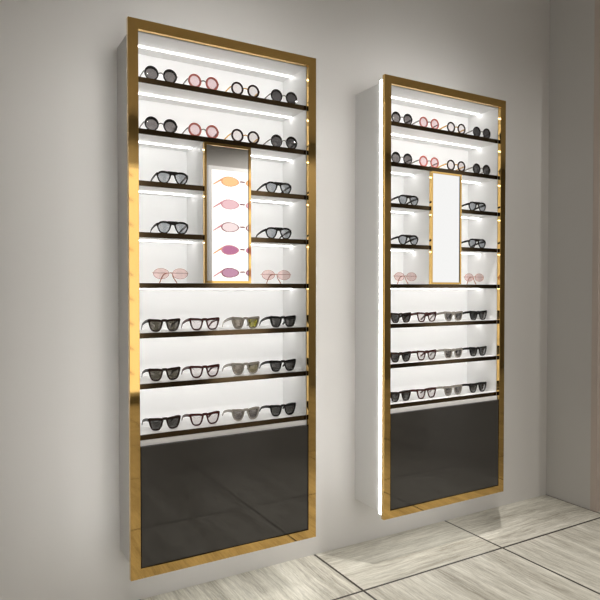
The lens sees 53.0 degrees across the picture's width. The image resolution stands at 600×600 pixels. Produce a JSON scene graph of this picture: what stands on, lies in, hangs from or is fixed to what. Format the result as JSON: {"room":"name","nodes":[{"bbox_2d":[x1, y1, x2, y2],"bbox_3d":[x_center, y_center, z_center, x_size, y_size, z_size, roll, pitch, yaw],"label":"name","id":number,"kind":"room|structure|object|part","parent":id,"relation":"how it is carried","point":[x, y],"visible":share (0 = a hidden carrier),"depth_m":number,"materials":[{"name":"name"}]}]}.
{"room":"shop","nodes":[
{"label":"shop","id":0,"kind":"room"},
{"bbox_2d":[0,0,549,599],"bbox_3d":[1.518,-0.401,3.966,12.000,3.400,0.100,-1,1,-30],"label":"wall","id":1,"kind":"structure","parent":0,"point":[60,478],"depth_m":2.60,"materials":[{"name":"paint"}]},
{"bbox_2d":[117,16,315,580],"bbox_3d":[-0.365,-0.001,2.666,0.850,2.193,0.283,-1,1,-30],"label":"display cabinet","id":2,"kind":"object","parent":1,"relation":"attached to","point":[191,495],"visible":1,"depth_m":2.62,"materials":[{"name":"gold metal"}]},
{"bbox_2d":[139,116,177,132],"bbox_3d":[-0.589,-0.707,2.475,0.142,0.058,0.125,-1,1,-30],"label":"sunglasses","id":3,"kind":"object","parent":2,"relation":"on","point":[169,125],"visible":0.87,"depth_m":2.42,"materials":[{"name":"grey plastic"}]},
{"bbox_2d":[140,66,177,82],"bbox_3d":[-0.589,-0.908,2.471,0.142,0.058,0.125,-1,1,-30],"label":"sunglasses","id":4,"kind":"object","parent":2,"relation":"on","point":[169,75],"visible":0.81,"depth_m":2.41,"materials":[{"name":"black plastic"}]},
{"bbox_2d":[141,318,180,331],"bbox_3d":[-0.587,0.102,2.523,0.140,0.054,0.124,-1,1,-30],"label":"sunglasses","id":5,"kind":"object","parent":2,"relation":"on","point":[155,325],"visible":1,"depth_m":2.47,"materials":[{"name":"black plastic"}]},
{"bbox_2d":[141,367,180,380],"bbox_3d":[-0.587,0.304,2.527,0.140,0.054,0.124,-1,1,-30],"label":"sunglasses","id":6,"kind":"object","parent":2,"relation":"on","point":[155,374],"visible":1,"depth_m":2.47,"materials":[{"name":"black plastic"}]},
{"bbox_2d":[142,415,180,430],"bbox_3d":[-0.587,0.507,2.531,0.140,0.054,0.124,-1,1,-30],"label":"sunglasses","id":7,"kind":"object","parent":2,"relation":"on","point":[155,424],"visible":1,"depth_m":2.48,"materials":[{"name":"black plastic"}]},
{"bbox_2d":[150,221,187,233],"bbox_3d":[-0.550,-0.297,2.513,0.134,0.052,0.123,-1,1,-30],"label":"sunglasses","id":8,"kind":"object","parent":2,"relation":"on","point":[174,223],"visible":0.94,"depth_m":2.46,"materials":[{"name":"black plastic"}]},
{"bbox_2d":[150,171,187,183],"bbox_3d":[-0.550,-0.500,2.509,0.134,0.052,0.123,-1,1,-30],"label":"sunglasses","id":9,"kind":"object","parent":2,"relation":"on","point":[170,173],"visible":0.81,"depth_m":2.46,"materials":[{"name":"black plastic"}]},
{"bbox_2d":[152,268,187,282],"bbox_3d":[-0.537,-0.100,2.486,0.154,0.062,0.022,-1,1,-30],"label":"sunglasses","id":10,"kind":"object","parent":2,"relation":"on","point":[158,268],"visible":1,"depth_m":2.48,"materials":[{"name":"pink metal"}]},
{"bbox_2d":[139,237,200,242],"bbox_3d":[-0.575,-0.261,2.530,0.273,0.020,0.218,-1,1,-30],"label":"shelf","id":11,"kind":"object","parent":2,"relation":"attached to","point":[141,239],"depth_m":2.50,"materials":[{"name":"white laminate"}]},
{"bbox_2d":[139,186,201,197],"bbox_3d":[-0.575,-0.464,2.526,0.273,0.020,0.218,-1,1,-30],"label":"shelf","id":12,"kind":"object","parent":2,"relation":"attached to","point":[144,191],"depth_m":2.51,"materials":[{"name":"white laminate"}]},
{"bbox_2d":[181,317,219,329],"bbox_3d":[-0.436,0.100,2.610,0.140,0.054,0.124,-1,1,-30],"label":"eyeglasses","id":13,"kind":"object","parent":2,"relation":"on","point":[214,319],"visible":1,"depth_m":2.56,"materials":[{"name":"black plastic"}]},
{"bbox_2d":[181,364,219,377],"bbox_3d":[-0.436,0.302,2.614,0.140,0.054,0.124,-1,1,-30],"label":"eyeglasses","id":14,"kind":"object","parent":2,"relation":"on","point":[214,365],"visible":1,"depth_m":2.57,"materials":[{"name":"black plastic"}]},
{"bbox_2d":[181,411,219,425],"bbox_3d":[-0.436,0.505,2.618,0.140,0.054,0.124,-1,1,-30],"label":"eyeglasses","id":15,"kind":"object","parent":2,"relation":"on","point":[209,414],"visible":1,"depth_m":2.57,"materials":[{"name":"black plastic"}]},
{"bbox_2d":[182,123,218,137],"bbox_3d":[-0.432,-0.708,2.566,0.142,0.059,0.125,-1,1,-30],"label":"sunglasses","id":16,"kind":"object","parent":2,"relation":"on","point":[191,124],"visible":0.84,"depth_m":2.52,"materials":[{"name":"pink plastic"}]},
{"bbox_2d":[183,74,218,89],"bbox_3d":[-0.432,-0.909,2.562,0.142,0.059,0.125,-1,1,-30],"label":"sunglasses","id":17,"kind":"object","parent":2,"relation":"on","point":[191,75],"visible":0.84,"depth_m":2.51,"materials":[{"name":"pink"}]},
{"bbox_3d":[-0.418,-0.003,2.759,0.770,2.113,0.012,-1,1,-30],"label":"panel","id":18,"kind":"part","parent":2,"relation":"part of","materials":[{"name":"white"}]},
{"bbox_2d":[140,325,299,332],"bbox_3d":[-0.360,0.137,2.661,0.768,0.020,0.218,-1,1,-30],"label":"shelf","id":19,"kind":"object","parent":2,"relation":"attached to","point":[145,328],"depth_m":2.65,"materials":[{"name":"white laminate"}]},
{"bbox_2d":[138,82,303,121],"bbox_3d":[-0.360,-0.871,2.642,0.768,0.020,0.218,-1,1,-30],"label":"shelf","id":20,"kind":"object","parent":2,"relation":"attached to","point":[170,95],"depth_m":2.63,"materials":[{"name":"white laminate"}]},
{"bbox_2d":[140,366,302,383],"bbox_3d":[-0.360,0.339,2.665,0.768,0.020,0.218,-1,1,-30],"label":"shelf","id":21,"kind":"object","parent":2,"relation":"attached to","point":[265,372],"depth_m":2.64,"materials":[{"name":"white laminate"}]},
{"bbox_2d":[139,134,303,162],"bbox_3d":[-0.360,-0.670,2.646,0.768,0.020,0.218,-1,1,-30],"label":"shelf","id":22,"kind":"object","parent":2,"relation":"attached to","point":[185,145],"depth_m":2.59,"materials":[{"name":"white laminate"}]},
{"bbox_2d":[140,409,303,434],"bbox_3d":[-0.360,0.541,2.669,0.768,0.020,0.218,-1,1,-30],"label":"shelf","id":23,"kind":"object","parent":2,"relation":"attached to","point":[225,425],"depth_m":2.63,"materials":[{"name":"white laminate"}]},
{"bbox_3d":[-0.303,0.573,2.570,0.764,0.037,0.012,-1,1,-30],"label":"rail","id":24,"kind":"part","parent":2,"relation":"part of","materials":[{"name":"white laminate"}]},
{"bbox_3d":[-0.297,0.815,2.564,0.762,0.478,0.008,-1,1,-30],"label":"panel","id":25,"kind":"part","parent":2,"relation":"part of","materials":[{"name":"black glass"}]},
{"bbox_2d":[203,141,250,282],"bbox_3d":[-0.308,-0.364,2.553,0.213,0.586,0.018,-1,1,-30],"label":"mirror","id":26,"kind":"object","parent":2,"relation":"attached to","point":[226,164],"depth_m":2.55,"materials":[{"name":"mirror"}]},
{"bbox_2d":[222,406,259,420],"bbox_3d":[-0.270,0.503,2.714,0.140,0.054,0.124,-1,1,-30],"label":"sunglasses","id":27,"kind":"object","parent":2,"relation":"on","point":[252,412],"visible":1,"depth_m":2.66,"materials":[{"name":"beige plastic"}]},
{"bbox_2d":[222,316,259,328],"bbox_3d":[-0.270,0.098,2.706,0.140,0.054,0.124,-1,1,-30],"label":"sunglasses","id":28,"kind":"object","parent":2,"relation":"on","point":[252,322],"visible":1,"depth_m":2.65,"materials":[{"name":"beige"}]},
{"bbox_2d":[222,361,259,374],"bbox_3d":[-0.270,0.300,2.710,0.140,0.054,0.124,-1,1,-30],"label":"sunglasses","id":29,"kind":"object","parent":2,"relation":"on","point":[252,367],"visible":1,"depth_m":2.66,"materials":[{"name":"beige plastic"}]},
{"bbox_2d":[224,129,259,143],"bbox_3d":[-0.266,-0.710,2.662,0.142,0.059,0.125,-1,1,-30],"label":"eyeglasses","id":30,"kind":"object","parent":2,"relation":"on","point":[256,141],"visible":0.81,"depth_m":2.61,"materials":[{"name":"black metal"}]},
{"bbox_2d":[225,82,259,96],"bbox_3d":[-0.266,-0.911,2.658,0.142,0.059,0.125,-1,1,-30],"label":"eyeglasses","id":31,"kind":"object","parent":2,"relation":"on","point":[240,84],"visible":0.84,"depth_m":2.60,"materials":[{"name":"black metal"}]},
{"bbox_2d":[256,227,291,238],"bbox_3d":[-0.125,-0.302,2.758,0.134,0.052,0.123,-1,1,-30],"label":"sunglasses","id":32,"kind":"object","parent":2,"relation":"on","point":[277,229],"visible":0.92,"depth_m":2.71,"materials":[{"name":"black plastic"}]},
{"bbox_2d":[256,181,291,193],"bbox_3d":[-0.125,-0.505,2.754,0.134,0.052,0.123,-1,1,-30],"label":"sunglasses","id":33,"kind":"object","parent":2,"relation":"on","point":[275,183],"visible":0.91,"depth_m":2.71,"materials":[{"name":"black plastic"}]},
{"bbox_2d":[260,270,290,283],"bbox_3d":[-0.112,-0.105,2.731,0.154,0.062,0.022,-1,1,-30],"label":"sunglasses","id":34,"kind":"object","parent":2,"relation":"on","point":[265,270],"visible":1,"depth_m":2.73,"materials":[{"name":"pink metal"}]},
{"bbox_2d":[251,195,302,204],"bbox_3d":[-0.150,-0.469,2.771,0.280,0.020,0.218,-1,1,-30],"label":"shelf","id":35,"kind":"object","parent":2,"relation":"attached to","point":[255,199],"depth_m":2.74,"materials":[{"name":"white laminate"}]},
{"bbox_2d":[259,359,295,371],"bbox_3d":[-0.107,0.299,2.803,0.140,0.054,0.124,-1,1,-30],"label":"sunglasses","id":36,"kind":"object","parent":2,"relation":"on","point":[275,365],"visible":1,"depth_m":2.75,"materials":[{"name":"black plastic"}]},
{"bbox_2d":[259,402,295,415],"bbox_3d":[-0.107,0.502,2.807,0.140,0.054,0.124,-1,1,-30],"label":"sunglasses","id":37,"kind":"object","parent":2,"relation":"on","point":[289,408],"visible":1,"depth_m":2.76,"materials":[{"name":"black plastic"}]},
{"bbox_2d":[259,315,295,327],"bbox_3d":[-0.107,0.097,2.800,0.140,0.054,0.124,-1,1,-30],"label":"sunglasses","id":38,"kind":"object","parent":2,"relation":"on","point":[289,321],"visible":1,"depth_m":2.75,"materials":[{"name":"black plastic"}]},
{"bbox_2d":[251,242,303,246],"bbox_3d":[-0.150,-0.266,2.775,0.280,0.020,0.218,-1,1,-30],"label":"shelf","id":39,"kind":"object","parent":2,"relation":"attached to","point":[253,244],"depth_m":2.76,"materials":[{"name":"white laminate"}]},
{"bbox_2d":[263,134,296,148],"bbox_3d":[-0.100,-0.712,2.757,0.142,0.059,0.125,-1,1,-30],"label":"sunglasses","id":40,"kind":"object","parent":2,"relation":"on","point":[276,140],"visible":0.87,"depth_m":2.70,"materials":[{"name":"grey"}]},
{"bbox_2d":[265,89,297,103],"bbox_3d":[-0.100,-0.913,2.753,0.142,0.059,0.125,-1,1,-30],"label":"sunglasses","id":41,"kind":"object","parent":2,"relation":"on","point":[276,94],"visible":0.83,"depth_m":2.70,"materials":[{"name":"black plastic"}]},
{"bbox_2d":[355,74,505,519],"bbox_3d":[0.712,-0.013,3.287,0.850,2.193,0.283,-1,1,-30],"label":"display cabinet","id":42,"kind":"object","parent":1,"relation":"attached to","point":[413,455],"visible":1,"depth_m":3.21,"materials":[{"name":"white"}]},
{"bbox_2d":[391,312,410,322],"bbox_3d":[0.489,0.090,3.144,0.140,0.054,0.124,-1,1,-30],"label":"sunglasses","id":43,"kind":"object","parent":42,"relation":"on","point":[395,317],"visible":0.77,"depth_m":3.09,"materials":[{"name":"black plastic"}]},
{"bbox_2d":[391,390,410,401],"bbox_3d":[0.489,0.495,3.151,0.140,0.054,0.124,-1,1,-30],"label":"sunglasses","id":44,"kind":"object","parent":42,"relation":"on","point":[405,394],"visible":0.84,"depth_m":3.10,"materials":[{"name":"black plastic"}]},
{"bbox_2d":[391,351,410,362],"bbox_3d":[0.489,0.292,3.148,0.140,0.054,0.124,-1,1,-30],"label":"sunglasses","id":45,"kind":"object","parent":42,"relation":"on","point":[395,356],"visible":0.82,"depth_m":3.09,"materials":[{"name":"black plastic"}]},
{"bbox_2d":[391,152,411,163],"bbox_3d":[0.487,-0.718,3.096,0.142,0.058,0.125,-1,1,-30],"label":"sunglasses","id":46,"kind":"object","parent":42,"relation":"on","point":[407,158],"visible":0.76,"depth_m":3.04,"materials":[{"name":"grey"}]},
{"bbox_2d":[391,111,412,123],"bbox_3d":[0.487,-0.920,3.092,0.142,0.058,0.125,-1,1,-30],"label":"sunglasses","id":47,"kind":"object","parent":42,"relation":"on","point":[395,116],"visible":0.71,"depth_m":3.04,"materials":[{"name":"grey"}]},
{"bbox_2d":[391,235,417,244],"bbox_3d":[0.527,-0.309,3.134,0.134,0.052,0.123,-1,1,-30],"label":"sunglasses","id":48,"kind":"object","parent":42,"relation":"on","point":[399,236],"visible":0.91,"depth_m":3.09,"materials":[{"name":"black plastic"}]},
{"bbox_2d":[391,195,418,204],"bbox_3d":[0.527,-0.512,3.130,0.134,0.052,0.123,-1,1,-30],"label":"sunglasses","id":49,"kind":"object","parent":42,"relation":"on","point":[399,196],"visible":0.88,"depth_m":3.08,"materials":[{"name":"black plastic"}]},
{"bbox_2d":[394,272,415,283],"bbox_3d":[0.540,-0.112,3.107,0.154,0.062,0.022,-1,1,-30],"label":"sunglasses","id":50,"kind":"object","parent":42,"relation":"on","point":[397,272],"visible":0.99,"depth_m":3.10,"materials":[{"name":"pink metal"}]},
{"bbox_2d":[391,248,425,251],"bbox_3d":[0.502,-0.273,3.151,0.273,0.020,0.218,-1,1,-30],"label":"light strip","id":51,"kind":"object","parent":42,"relation":"attached to","point":[392,249],"depth_m":3.14,"materials":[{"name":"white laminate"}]},
{"bbox_2d":[391,207,428,214],"bbox_3d":[0.502,-0.476,3.147,0.273,0.020,0.218,-1,1,-30],"label":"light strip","id":52,"kind":"object","parent":42,"relation":"attached to","point":[394,210],"depth_m":3.13,"materials":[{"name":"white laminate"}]},
{"bbox_2d":[411,387,435,398],"bbox_3d":[0.641,0.493,3.239,0.140,0.054,0.124,-1,1,-30],"label":"eyeglasses","id":53,"kind":"object","parent":42,"relation":"on","point":[430,388],"visible":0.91,"depth_m":3.19,"materials":[{"name":"black plastic"}]},
{"bbox_2d":[411,349,435,360],"bbox_3d":[0.641,0.290,3.235,0.140,0.054,0.124,-1,1,-30],"label":"eyeglasses","id":54,"kind":"object","parent":42,"relation":"on","point":[434,350],"visible":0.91,"depth_m":3.19,"materials":[{"name":"black plastic"}]},
{"bbox_2d":[411,312,436,321],"bbox_3d":[0.641,0.088,3.231,0.140,0.054,0.124,-1,1,-30],"label":"eyeglasses","id":55,"kind":"object","parent":42,"relation":"on","point":[415,313],"visible":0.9,"depth_m":3.18,"materials":[{"name":"black plastic"}]},
{"bbox_2d":[411,156,438,167],"bbox_3d":[0.645,-0.720,3.187,0.142,0.059,0.125,-1,1,-30],"label":"sunglasses","id":56,"kind":"object","parent":42,"relation":"on","point":[419,159],"visible":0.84,"depth_m":3.13,"materials":[{"name":"pink plastic"}]},
{"bbox_2d":[412,117,438,128],"bbox_3d":[0.645,-0.921,3.183,0.142,0.059,0.125,-1,1,-30],"label":"sunglasses","id":57,"kind":"object","parent":42,"relation":"on","point":[425,118],"visible":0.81,"depth_m":3.13,"materials":[{"name":"pink plastic"}]},
{"bbox_3d":[0.659,-0.015,3.379,0.770,2.113,0.012,-1,1,-30],"label":"panel","id":58,"kind":"part","parent":42,"relation":"part of","materials":[{"name":"white"}]},
{"bbox_2d":[391,318,486,323],"bbox_3d":[0.716,0.125,3.282,0.768,0.020,0.218,-1,1,-30],"label":"shelf","id":59,"kind":"object","parent":42,"relation":"attached to","point":[412,320],"depth_m":3.28,"materials":[{"name":"white laminate"}]},
{"bbox_2d":[390,386,493,404],"bbox_3d":[0.716,0.530,3.290,0.768,0.020,0.218,-1,1,-30],"label":"shelf","id":60,"kind":"object","parent":42,"relation":"attached to","point":[465,397],"depth_m":3.27,"materials":[{"name":"white laminate"}]},
{"bbox_2d":[391,352,492,363],"bbox_3d":[0.716,0.327,3.286,0.768,0.020,0.218,-1,1,-30],"label":"shelf","id":61,"kind":"object","parent":42,"relation":"attached to","point":[440,358],"depth_m":3.29,"materials":[{"name":"white laminate"}]},
{"bbox_2d":[391,166,495,184],"bbox_3d":[0.716,-0.682,3.267,0.768,0.020,0.218,-1,1,-30],"label":"shelf","id":62,"kind":"object","parent":42,"relation":"attached to","point":[398,173],"depth_m":3.21,"materials":[{"name":"white laminate"}]},
{"bbox_3d":[0.774,0.561,3.191,0.764,0.037,0.012,-1,1,-30],"label":"rail","id":63,"kind":"part","parent":42,"relation":"part of","materials":[{"name":"white laminate"}]},
{"bbox_2d":[391,125,496,150],"bbox_3d":[0.716,-0.883,3.263,0.768,0.020,0.218,-1,1,-30],"label":"shelf","id":64,"kind":"object","parent":42,"relation":"attached to","point":[408,135],"depth_m":3.28,"materials":[{"name":"white laminate"}]},
{"bbox_3d":[0.780,0.803,3.185,0.762,0.478,0.008,-1,1,-30],"label":"panel","id":65,"kind":"part","parent":42,"relation":"part of","materials":[{"name":"black glass"}]},
{"bbox_2d":[429,384,461,395],"bbox_3d":[0.807,0.491,3.334,0.140,0.054,0.124,-1,1,-30],"label":"sunglasses","id":66,"kind":"object","parent":42,"relation":"on","point":[457,388],"visible":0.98,"depth_m":3.28,"materials":[{"name":"beige plastic"}]},
{"bbox_3d":[0.835,0.492,3.285,0.140,0.054,0.010,-1,1,-30],"label":"frame","id":67,"kind":"part","parent":66,"relation":"part of","materials":[{"name":"beige plastic"}]},
{"bbox_2d":[429,171,461,283],"bbox_3d":[0.769,-0.376,3.174,0.213,0.586,0.018,-1,1,-30],"label":"mirror","id":68,"kind":"object","parent":42,"relation":"attached to","point":[445,187],"depth_m":3.17,"materials":[{"name":"white mirror"}]},
{"bbox_2d":[430,311,462,320],"bbox_3d":[0.807,0.086,3.327,0.140,0.054,0.124,-1,1,-30],"label":"sunglasses","id":69,"kind":"object","parent":42,"relation":"on","point":[448,315],"visible":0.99,"depth_m":3.28,"materials":[{"name":"beige plastic"}]},
{"bbox_3d":[0.835,0.087,3.278,0.140,0.054,0.010,-1,1,-30],"label":"frame","id":70,"kind":"part","parent":69,"relation":"part of","materials":[{"name":"beige plastic"}]},
{"bbox_2d":[430,348,462,357],"bbox_3d":[0.807,0.288,3.331,0.140,0.054,0.124,-1,1,-30],"label":"sunglasses","id":71,"kind":"object","parent":42,"relation":"on","point":[458,351],"visible":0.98,"depth_m":3.28,"materials":[{"name":"beige plastic"}]},
{"bbox_3d":[0.835,0.289,3.281,0.140,0.054,0.010,-1,1,-30],"label":"frame","id":72,"kind":"part","parent":71,"relation":"part of","materials":[{"name":"beige plastic"}]},
{"bbox_2d":[437,160,465,170],"bbox_3d":[0.811,-0.722,3.282,0.142,0.059,0.125,-1,1,-30],"label":"eyeglasses","id":73,"kind":"object","parent":42,"relation":"on","point":[448,161],"visible":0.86,"depth_m":3.24,"materials":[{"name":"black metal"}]},
{"bbox_3d":[0.840,-0.721,3.232,0.134,0.058,0.005,-1,1,-30],"label":"frame","id":74,"kind":"part","parent":73,"relation":"part of","materials":[{"name":"black plastic"}]},
{"bbox_2d":[440,122,465,133],"bbox_3d":[0.811,-0.923,3.279,0.142,0.059,0.125,-1,1,-30],"label":"eyeglasses","id":75,"kind":"object","parent":42,"relation":"on","point":[447,125],"visible":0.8,"depth_m":3.23,"materials":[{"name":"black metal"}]},
{"bbox_2d":[462,239,485,247],"bbox_3d":[0.952,-0.314,3.379,0.134,0.052,0.123,-1,1,-30],"label":"sunglasses","id":76,"kind":"object","parent":42,"relation":"on","point":[469,240],"visible":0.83,"depth_m":3.33,"materials":[{"name":"black plastic"}]},
{"bbox_2d":[462,202,485,210],"bbox_3d":[0.952,-0.517,3.375,0.134,0.052,0.123,-1,1,-30],"label":"sunglasses","id":77,"kind":"object","parent":42,"relation":"on","point":[469,203],"visible":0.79,"depth_m":3.33,"materials":[{"name":"black plastic"}]},
{"bbox_2d":[464,273,483,283],"bbox_3d":[0.965,-0.117,3.352,0.154,0.062,0.022,-1,1,-30],"label":"sunglasses","id":78,"kind":"object","parent":42,"relation":"on","point":[468,273],"visible":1,"depth_m":3.34,"materials":[{"name":"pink metal"}]},
{"bbox_2d":[462,382,486,392],"bbox_3d":[0.969,0.490,3.428,0.140,0.054,0.124,-1,1,-30],"label":"sunglasses","id":79,"kind":"object","parent":42,"relation":"on","point":[482,385],"visible":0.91,"depth_m":3.37,"materials":[{"name":"black plastic"}]},
{"bbox_2d":[463,346,486,355],"bbox_3d":[0.969,0.287,3.424,0.140,0.054,0.124,-1,1,-30],"label":"sunglasses","id":80,"kind":"object","parent":42,"relation":"on","point":[473,350],"visible":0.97,"depth_m":3.37,"materials":[{"name":"black plastic"}]},
{"bbox_2d":[463,310,486,319],"bbox_3d":[0.969,0.085,3.420,0.140,0.054,0.124,-1,1,-30],"label":"sunglasses","id":81,"kind":"object","parent":42,"relation":"on","point":[473,314],"visible":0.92,"depth_m":3.36,"materials":[{"name":"black plastic"}]},
{"bbox_2d":[464,163,489,174],"bbox_3d":[0.976,-0.724,3.378,0.142,0.059,0.125,-1,1,-30],"label":"sunglasses","id":82,"kind":"object","parent":42,"relation":"on","point":[476,167],"visible":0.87,"depth_m":3.32,"materials":[{"name":"grey plastic"}]},
{"bbox_3d":[1.005,-0.723,3.328,0.134,0.058,0.005,-1,1,-30],"label":"frame","id":83,"kind":"part","parent":82,"relation":"part of","materials":[{"name":"black plastic"}]},
{"bbox_2d":[465,127,490,137],"bbox_3d":[0.976,-0.925,3.374,0.142,0.059,0.125,-1,1,-30],"label":"sunglasses","id":84,"kind":"object","parent":42,"relation":"on","point":[476,130],"visible":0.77,"depth_m":3.32,"materials":[{"name":"grey"}]},
{"bbox_3d":[1.005,-0.924,3.324,0.134,0.058,0.005,-1,1,-30],"label":"frame","id":85,"kind":"part","parent":84,"relation":"part of","materials":[{"name":"black plastic"}]},
{"bbox_2d":[461,251,494,253],"bbox_3d":[0.927,-0.278,3.396,0.280,0.020,0.218,-1,1,-30],"label":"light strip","id":86,"kind":"object","parent":42,"relation":"attached to","point":[462,252],"depth_m":3.38,"materials":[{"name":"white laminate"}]},
{"bbox_2d":[462,213,493,219],"bbox_3d":[0.927,-0.481,3.392,0.280,0.020,0.218,-1,1,-30],"label":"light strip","id":87,"kind":"object","parent":42,"relation":"attached to","point":[465,216],"depth_m":3.38,"materials":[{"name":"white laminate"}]},
{"bbox_2d":[140,495,599,599],"bbox_3d":[2.825,1.382,1.733,12.000,0.080,5.333,-1,1,-30],"label":"floor","id":88,"kind":"structure","parent":0,"point":[544,547],"depth_m":3.00,"materials":[{"name":"tile"}]},
{"bbox_2d":[546,0,594,509],"bbox_3d":[1.791,-0.399,3.881,0.160,3.400,0.321,-1,1,-30],"label":"wall","id":89,"kind":"structure","parent":0,"point":[572,22],"depth_m":3.84,"materials":[{"name":"paint"}]},
{"bbox_2d":[590,0,599,511],"bbox_3d":[1.883,-0.396,3.724,0.167,3.400,0.042,-1,1,-30],"label":"trim","id":90,"kind":"structure","parent":89,"relation":"attached to","point":[595,359],"depth_m":3.69,"materials":[{"name":"beige paint"}]}
]}

